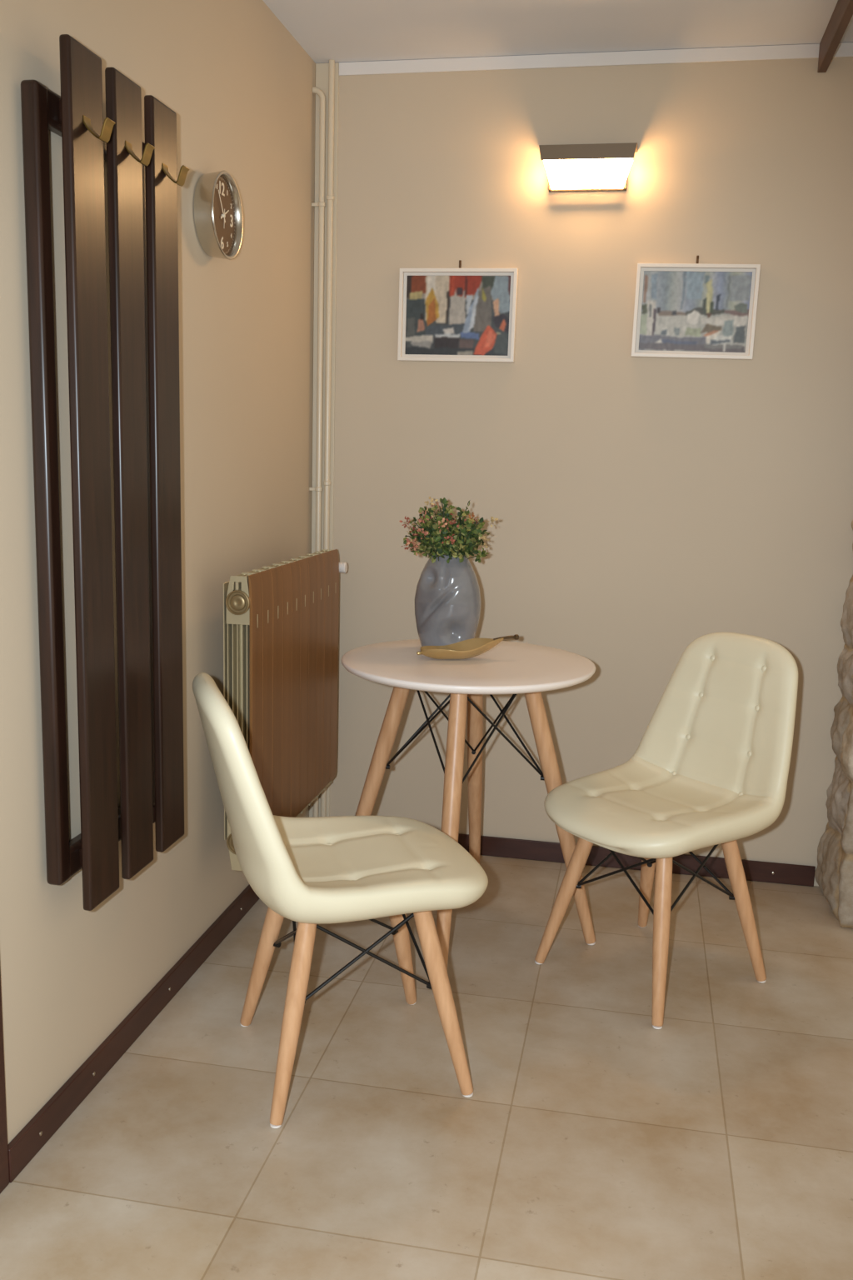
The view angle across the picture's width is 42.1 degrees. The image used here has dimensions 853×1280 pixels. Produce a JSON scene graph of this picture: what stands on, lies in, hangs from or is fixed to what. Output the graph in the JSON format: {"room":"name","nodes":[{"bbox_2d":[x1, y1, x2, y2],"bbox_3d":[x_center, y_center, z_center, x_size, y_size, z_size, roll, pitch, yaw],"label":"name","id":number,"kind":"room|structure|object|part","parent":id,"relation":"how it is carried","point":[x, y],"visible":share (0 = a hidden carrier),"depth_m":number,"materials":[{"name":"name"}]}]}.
{"room":"dining room","nodes":[
{"label":"dining room","id":0,"kind":"room"},
{"bbox_2d":[0,0,315,1144],"bbox_3d":[-0.864,-0.189,1.472,0.120,2.500,4.720,3,10,11],"label":"wall","id":1,"kind":"structure","parent":0,"point":[238,85],"depth_m":2.56,"materials":[{"name":"paint"}]},
{"bbox_2d":[0,967,9,1193],"bbox_3d":[-0.745,-0.028,1.794,0.012,2.079,0.096,3,10,11],"label":"trim","id":2,"kind":"structure","parent":1,"relation":"attached to","point":[4,1172],"depth_m":1.98,"materials":[{"name":"brown wood"}]},
{"bbox_2d":[20,34,189,910],"bbox_3d":[-0.595,-0.280,2.170,0.138,1.542,0.461,3,10,11],"label":"coat rack","id":3,"kind":"object","parent":1,"relation":"attached to","point":[143,181],"visible":1,"depth_m":2.08,"materials":[{"name":"brown wood"}]},
{"bbox_3d":[-0.677,-0.238,1.976,0.032,1.413,0.041,3,10,11],"label":"post","id":4,"kind":"part","parent":3,"relation":"part of","materials":[{"name":"brown wood"}]},
{"bbox_3d":[-0.607,-0.935,2.047,0.061,0.058,0.369,3,10,11],"label":"rail","id":5,"kind":"part","parent":3,"relation":"part of","materials":[{"name":"brown wood"}]},
{"bbox_3d":[-0.643,0.397,2.276,0.061,0.059,0.369,3,10,11],"label":"rail","id":6,"kind":"part","parent":3,"relation":"part of","materials":[{"name":"brown wood"}]},
{"bbox_3d":[-0.602,-0.301,2.353,0.032,1.413,0.041,3,10,11],"label":"post","id":7,"kind":"part","parent":3,"relation":"part of","materials":[{"name":"brown wood"}]},
{"bbox_2d":[7,884,259,1182],"bbox_3d":[-0.580,0.804,2.919,0.015,0.067,1.876,3,10,11],"label":"baseboard","id":8,"kind":"structure","parent":1,"relation":"attached to","point":[22,1148],"depth_m":2.42,"materials":[{"name":"brown wood"}]},
{"bbox_2d":[194,170,243,259],"bbox_3d":[-0.501,-1.020,2.665,0.052,0.200,0.200,3,10,11],"label":"wall clock","id":9,"kind":"object","parent":1,"relation":"attached to","point":[218,218],"visible":1,"depth_m":2.64,"materials":[{"name":"silver metal"}]},
{"bbox_2d":[223,549,347,870],"bbox_3d":[-0.410,0.140,3.225,0.158,0.760,0.946,3,10,11],"label":"radiator","id":10,"kind":"object","parent":1,"relation":"attached to","point":[281,619],"visible":0.89,"depth_m":3.02,"materials":[{"name":"brown wood"}]},
{"bbox_3d":[-0.432,0.200,2.799,0.010,0.738,0.079,3,10,11],"label":"panel","id":11,"kind":"part","parent":10,"relation":"part of","materials":[{"name":"brown wood"}]},
{"bbox_3d":[-0.417,0.187,2.876,0.010,0.738,0.079,3,10,11],"label":"panel","id":12,"kind":"part","parent":10,"relation":"part of","materials":[{"name":"brown wood"}]},
{"bbox_3d":[-0.401,0.175,2.953,0.010,0.738,0.079,3,10,11],"label":"panel","id":13,"kind":"part","parent":10,"relation":"part of","materials":[{"name":"brown wood"}]},
{"bbox_3d":[-0.386,0.162,3.030,0.010,0.738,0.079,3,10,11],"label":"panel","id":14,"kind":"part","parent":10,"relation":"part of","materials":[{"name":"brown wood"}]},
{"bbox_3d":[-0.371,0.149,3.107,0.010,0.738,0.079,3,10,11],"label":"panel","id":15,"kind":"part","parent":10,"relation":"part of","materials":[{"name":"brown wood"}]},
{"bbox_3d":[-0.356,0.136,3.184,0.010,0.738,0.079,3,10,11],"label":"panel","id":16,"kind":"part","parent":10,"relation":"part of","materials":[{"name":"brown wood"}]},
{"bbox_3d":[-0.340,0.123,3.261,0.010,0.738,0.079,3,10,11],"label":"panel","id":17,"kind":"part","parent":10,"relation":"part of","materials":[{"name":"brown wood"}]},
{"bbox_3d":[-0.325,0.111,3.338,0.010,0.738,0.079,3,10,11],"label":"panel","id":18,"kind":"part","parent":10,"relation":"part of","materials":[{"name":"brown wood"}]},
{"bbox_3d":[-0.310,0.098,3.415,0.010,0.738,0.079,3,10,11],"label":"panel","id":19,"kind":"part","parent":10,"relation":"part of","materials":[{"name":"brown wood"}]},
{"bbox_3d":[-0.294,0.085,3.492,0.010,0.738,0.079,3,10,11],"label":"panel","id":20,"kind":"part","parent":10,"relation":"part of","materials":[{"name":"brown wood"}]},
{"bbox_2d":[0,855,852,1279],"bbox_3d":[0.524,1.177,1.424,3.020,0.100,4.720,3,10,11],"label":"floor","id":21,"kind":"structure","parent":0,"point":[592,1141],"depth_m":2.26,"materials":[{"name":"tile"}]},
{"bbox_2d":[192,672,488,1128],"bbox_3d":[-0.184,0.499,2.378,0.610,0.873,0.486,-2,10,-18],"label":"dining chair","id":22,"kind":"object","parent":21,"relation":"on","point":[309,872],"visible":1,"depth_m":2.24,"materials":[{"name":"beige leather"}]},
{"bbox_3d":[-0.382,0.287,2.276,0.181,0.431,0.481,-2,10,-18],"label":"backrest","id":23,"kind":"part","parent":22,"relation":"part of","materials":[{"name":"beige leather"}]},
{"bbox_3d":[-0.364,0.705,2.526,0.146,0.405,0.041,7,11,29],"label":"leg","id":24,"kind":"part","parent":22,"relation":"part of","materials":[{"name":"brown wood"}]},
{"bbox_3d":[-0.267,0.758,2.229,0.041,0.405,0.146,6,11,24],"label":"leg","id":25,"kind":"part","parent":22,"relation":"part of","materials":[{"name":"brown wood"}]},
{"bbox_3d":[-0.134,0.485,2.392,0.504,0.121,0.485,-2,10,-18],"label":"seat","id":26,"kind":"part","parent":22,"relation":"part of","materials":[{"name":"beige leather"}]},
{"bbox_3d":[-0.063,0.696,2.622,0.041,0.405,0.152,6,11,27],"label":"leg","id":27,"kind":"part","parent":22,"relation":"part of","materials":[{"name":"brown wood"}]},
{"bbox_3d":[0.034,0.750,2.324,0.152,0.405,0.041,7,11,27],"label":"leg","id":28,"kind":"part","parent":22,"relation":"part of","materials":[{"name":"brown wood"}]},
{"bbox_2d":[341,639,595,970],"bbox_3d":[0.102,0.437,3.061,0.684,0.780,0.684,-5,12,-34],"label":"round table","id":29,"kind":"object","parent":21,"relation":"on","point":[508,667],"visible":0.76,"depth_m":2.97,"materials":[{"name":"white paint"}]},
{"bbox_3d":[-0.157,0.436,3.105,0.236,0.748,0.048,3,10,11],"label":"leg","id":30,"kind":"part","parent":29,"relation":"part of","materials":[{"name":"brown wood"}]},
{"bbox_2d":[414,553,480,646],"bbox_3d":[0.059,-0.105,3.103,0.188,0.272,0.154,9,12,36],"label":"vase","id":31,"kind":"object","parent":29,"relation":"on","point":[447,599],"visible":0.94,"depth_m":3.05,"materials":[{"name":"grey ceramic"}]},
{"bbox_2d":[399,496,498,563],"bbox_3d":[0.044,-0.282,3.074,0.254,0.232,0.240,-2,10,-21],"label":"bouquet","id":32,"kind":"object","parent":31,"relation":"in","point":[442,536],"visible":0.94,"depth_m":3.04,"materials":[{"name":"green plant"}]},
{"bbox_3d":[0.058,0.493,2.807,0.047,0.748,0.237,3,10,11],"label":"leg","id":33,"kind":"part","parent":29,"relation":"part of","materials":[{"name":"brown wood"}]},
{"bbox_2d":[416,634,519,659],"bbox_3d":[0.111,0.020,2.982,0.264,0.068,0.126,3,10,11],"label":"dish","id":34,"kind":"object","parent":29,"relation":"on","point":[468,648],"visible":1,"depth_m":2.98,"materials":[{"name":"metal"}]},
{"bbox_3d":[0.216,-0.006,3.003,0.071,0.019,0.015,0,10,-10],"label":"stem","id":35,"kind":"part","parent":34,"relation":"part of","materials":[{"name":"brown metal"}]},
{"bbox_3d":[0.146,0.408,3.319,0.047,0.748,0.237,3,10,11],"label":"leg","id":36,"kind":"part","parent":29,"relation":"part of","materials":[{"name":"brown wood"}]},
{"bbox_3d":[0.361,0.465,3.021,0.236,0.748,0.048,3,10,11],"label":"leg","id":37,"kind":"part","parent":29,"relation":"part of","materials":[{"name":"brown wood"}]},
{"bbox_2d":[535,632,798,1029],"bbox_3d":[0.618,0.439,2.852,0.610,0.873,0.486,-6,12,-37],"label":"dining chair","id":38,"kind":"object","parent":21,"relation":"on","point":[710,766],"visible":1,"depth_m":2.85,"materials":[{"name":"beige leather"}]},
{"bbox_3d":[0.369,0.659,2.904,0.152,0.405,0.041,3,10,7],"label":"leg","id":39,"kind":"part","parent":38,"relation":"part of","materials":[{"name":"brown wood"}]},
{"bbox_3d":[0.619,0.633,3.095,0.041,0.405,0.146,2,10,4],"label":"leg","id":40,"kind":"part","parent":38,"relation":"part of","materials":[{"name":"brown wood"}]},
{"bbox_3d":[0.563,0.707,2.657,0.041,0.405,0.152,3,10,7],"label":"leg","id":41,"kind":"part","parent":38,"relation":"part of","materials":[{"name":"brown wood"}]},
{"bbox_3d":[0.577,0.431,2.818,0.504,0.121,0.485,-6,12,-37],"label":"seat","id":42,"kind":"part","parent":38,"relation":"part of","materials":[{"name":"beige leather"}]},
{"bbox_3d":[0.794,0.204,2.945,0.181,0.431,0.481,-6,12,-37],"label":"backrest","id":43,"kind":"part","parent":38,"relation":"part of","materials":[{"name":"beige leather"}]},
{"bbox_3d":[0.813,0.681,2.848,0.146,0.405,0.041,3,10,10],"label":"leg","id":44,"kind":"part","parent":38,"relation":"part of","materials":[{"name":"brown wood"}]},
{"bbox_2d":[262,0,852,63],"bbox_3d":[0.594,-1.385,0.984,3.020,0.100,4.720,3,10,11],"label":"ceiling","id":45,"kind":"structure","parent":0,"point":[341,31],"depth_m":3.06,"materials":[{"name":"paint"}]},
{"bbox_2d":[330,56,852,885],"bbox_3d":[1.060,-0.471,3.420,2.900,2.500,0.120,3,10,11],"label":"wall","id":46,"kind":"structure","parent":0,"point":[645,508],"depth_m":3.42,"materials":[{"name":"paint"}]},
{"bbox_2d":[309,86,325,817],"bbox_3d":[-0.359,-0.504,3.603,0.044,2.422,0.025,3,10,11],"label":"pipe","id":47,"kind":"object","parent":46,"relation":"attached to","point":[322,204],"visible":0.69,"depth_m":3.51,"materials":[{"name":"beige metal"}]},
{"bbox_2d":[309,62,339,817],"bbox_3d":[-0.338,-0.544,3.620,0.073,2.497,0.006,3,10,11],"label":"pipes","id":48,"kind":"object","parent":46,"relation":"attached to","point":[322,69],"depth_m":3.52,"materials":[{"name":"beige metal"}]},
{"bbox_2d":[320,59,334,816],"bbox_3d":[-0.322,-0.539,3.596,0.028,2.497,0.029,-4,11,-30],"label":"pipe","id":49,"kind":"object","parent":46,"relation":"attached to","point":[330,197],"visible":0.58,"depth_m":3.50,"materials":[{"name":"beige metal"}]},
{"bbox_2d":[397,260,518,362],"bbox_3d":[0.095,-1.022,3.443,0.370,0.307,0.024,4,10,11],"label":"framed picture","id":50,"kind":"object","parent":46,"relation":"attached to","point":[460,314],"visible":1,"depth_m":3.45,"materials":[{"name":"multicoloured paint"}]},
{"bbox_2d":[405,275,510,355],"bbox_3d":[0.096,-1.010,3.451,0.326,0.239,0.001,4,10,11],"label":"print","id":51,"kind":"object","parent":50,"relation":"attached to","point":[447,315],"depth_m":3.45},
{"bbox_2d":[539,142,637,192],"bbox_3d":[0.475,-1.389,3.270,0.282,0.116,0.098,3,10,11],"label":"wall lamp","id":52,"kind":"object","parent":46,"relation":"attached to","point":[597,167],"visible":1,"depth_m":3.24,"materials":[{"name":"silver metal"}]},
{"bbox_3d":[0.482,-1.395,3.304,0.232,0.104,0.028,3,10,11],"label":"wall plate","id":53,"kind":"part","parent":52,"relation":"part of","materials":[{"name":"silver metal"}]},
{"bbox_2d":[539,142,637,159],"bbox_3d":[0.476,-1.426,3.262,0.282,0.040,0.094,3,10,11],"label":"hood","id":54,"kind":"object","parent":52,"relation":"attached to","point":[597,151],"depth_m":3.22,"materials":[{"name":"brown metal"}]},
{"bbox_3d":[0.473,-1.374,3.263,0.260,0.076,0.060,3,10,11],"label":"lamp shade","id":55,"kind":"part","parent":52,"relation":"part of","materials":[{"name":"beige glass"}]},
{"bbox_2d":[339,42,852,75],"bbox_3d":[1.117,-1.671,3.143,2.826,0.037,0.006,3,10,11],"label":"trim","id":56,"kind":"structure","parent":46,"relation":"attached to","point":[844,49],"depth_m":3.26,"materials":[{"name":"white paint"}]},
{"bbox_2d":[458,833,815,886],"bbox_3d":[0.419,0.702,3.669,1.658,0.067,0.009,3,10,11],"label":"baseboard","id":57,"kind":"structure","parent":46,"relation":"attached to","point":[758,871],"depth_m":3.62,"materials":[{"name":"brown wood"}]},
{"bbox_2d":[631,255,760,359],"bbox_3d":[0.801,-0.993,3.308,0.363,0.304,0.024,4,10,11],"label":"framed picture","id":58,"kind":"object","parent":46,"relation":"attached to","point":[705,311],"visible":1,"depth_m":3.31,"materials":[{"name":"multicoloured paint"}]},
{"bbox_2d":[639,270,752,352],"bbox_3d":[0.802,-0.982,3.316,0.314,0.231,0.001,4,10,11],"label":"print","id":59,"kind":"object","parent":58,"relation":"attached to","point":[682,311],"depth_m":3.31},
{"bbox_2d":[817,0,852,72],"bbox_3d":[0.798,-1.377,1.499,0.024,0.078,3.393,3,10,11],"label":"trim","id":60,"kind":"structure","parent":46,"relation":"attached to","point":[842,14],"depth_m":2.90,"materials":[{"name":"brown wood"}]},
{"bbox_2d":[815,520,852,928],"bbox_3d":[1.556,-0.400,3.080,0.692,2.498,0.368,3,10,11],"label":"wall","id":61,"kind":"structure","parent":0,"point":[834,871],"depth_m":3.27,"materials":[{"name":"stone"}]}
]}

